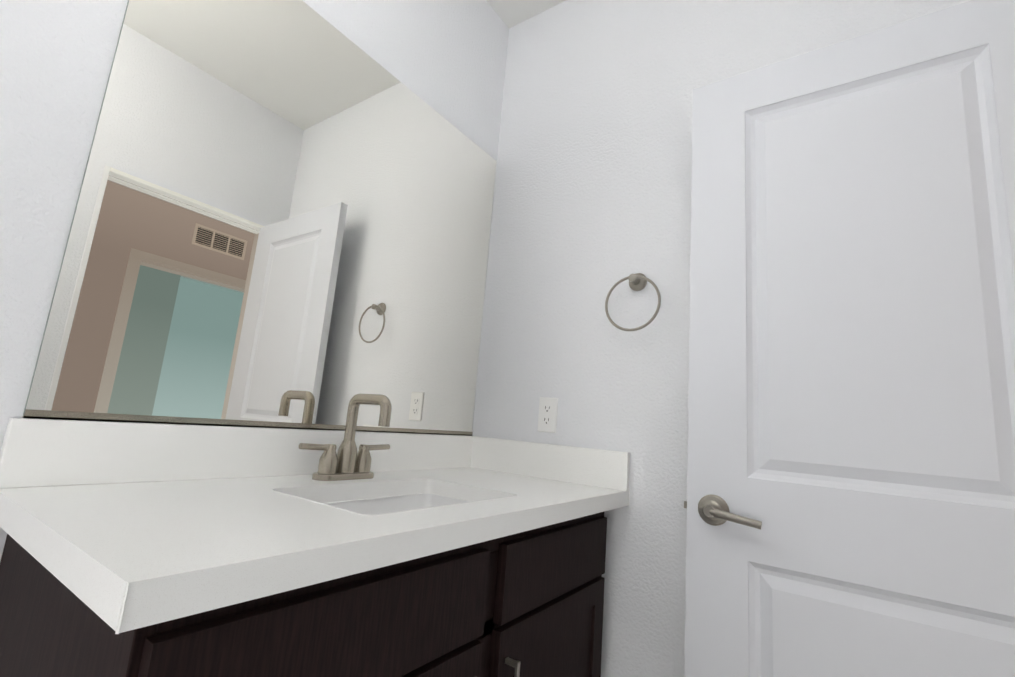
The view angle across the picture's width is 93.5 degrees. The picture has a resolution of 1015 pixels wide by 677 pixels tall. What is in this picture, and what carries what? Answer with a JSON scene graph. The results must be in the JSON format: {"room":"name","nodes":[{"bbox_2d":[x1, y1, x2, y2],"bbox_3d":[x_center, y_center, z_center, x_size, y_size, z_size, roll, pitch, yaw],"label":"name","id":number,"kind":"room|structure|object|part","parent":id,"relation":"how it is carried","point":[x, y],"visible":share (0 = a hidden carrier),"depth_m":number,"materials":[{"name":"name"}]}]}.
{"room":"bathroom","nodes":[
{"label":"bathroom","id":0,"kind":"room"},
{"bbox_2d":[0,0,508,560],"bbox_3d":[-0.989,-0.260,0.668,0.120,2.745,3.188,-2,-12,35],"label":"wall","id":1,"kind":"structure","parent":0,"point":[446,58],"depth_m":0.86,"materials":[{"name":"white paint"}]},
{"bbox_2d":[22,0,496,435],"bbox_3d":[-0.425,-0.292,1.362,0.010,1.090,1.183,-2,-12,35],"label":"mirror","id":2,"kind":"object","parent":1,"relation":"attached to","point":[282,215],"visible":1,"depth_m":1.14,"materials":[{"name":"clear glass"}]},
{"bbox_2d":[487,0,565,27],"bbox_3d":[2.658,-1.494,0.151,6.773,0.080,6.040,-2,-12,35],"label":"ceiling","id":3,"kind":"structure","parent":0,"point":[511,13],"depth_m":1.95,"materials":[{"name":"white paint"}]},
{"bbox_2d":[472,0,970,676],"bbox_3d":[0.566,0.000,1.419,1.550,2.745,0.120,-2,-12,35],"label":"wall","id":4,"kind":"structure","parent":0,"point":[592,198],"depth_m":1.56,"materials":[{"name":"white paint"}]},
{"bbox_2d":[537,397,557,432],"bbox_3d":[0.133,0.253,1.586,0.070,0.115,0.007,-2,-12,35],"label":"outlet","id":5,"kind":"object","parent":4,"relation":"attached to","point":[547,415],"visible":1,"depth_m":1.58,"materials":[{"name":"white plastic"}]},
{"bbox_2d":[605,273,660,330],"bbox_3d":[0.389,-0.114,1.463,0.174,0.195,0.052,-2,-12,35],"label":"towel ring","id":6,"kind":"object","parent":4,"relation":"attached to","point":[637,281],"visible":1,"depth_m":1.46,"materials":[{"name":"silver metal"}]},
{"bbox_3d":[0.368,1.367,1.104,1.730,0.080,6.040,-2,-12,35],"label":"floor","id":7,"kind":"structure","parent":0,"visible":0},
{"bbox_2d":[0,394,629,676],"bbox_3d":[-0.264,0.686,1.014,0.604,1.124,1.212,-2,-12,35],"label":"bathroom vanity","id":8,"kind":"object","parent":7,"relation":"on","point":[130,549],"visible":1,"depth_m":0.77,"materials":[{"name":"black"}]},
{"bbox_2d":[298,394,391,480],"bbox_3d":[-0.353,0.241,1.170,0.164,0.210,0.262,-2,-12,35],"label":"faucet","id":9,"kind":"object","parent":8,"relation":"on","point":[346,465],"depth_m":1.17,"materials":[{"name":"silver metal"}]},
{"bbox_3d":[1.155,-0.061,0.806,0.120,2.745,5.920,-2,-12,35],"label":"wall","id":10,"kind":"structure","parent":0,"visible":0},
{"bbox_2d":[684,0,1014,676],"bbox_3d":[0.752,0.287,0.972,0.756,2.032,0.126,-2,-12,35],"label":"door","id":11,"kind":"structure","parent":10,"relation":"in","point":[849,504],"depth_m":1.02,"materials":[{"name":"white paint"}]},
{"bbox_3d":[0.505,0.403,1.120,0.175,0.069,0.126,-2,-12,35],"label":"lever handle","id":12,"kind":"part","parent":11,"relation":"part of","materials":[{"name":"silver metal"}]}
]}

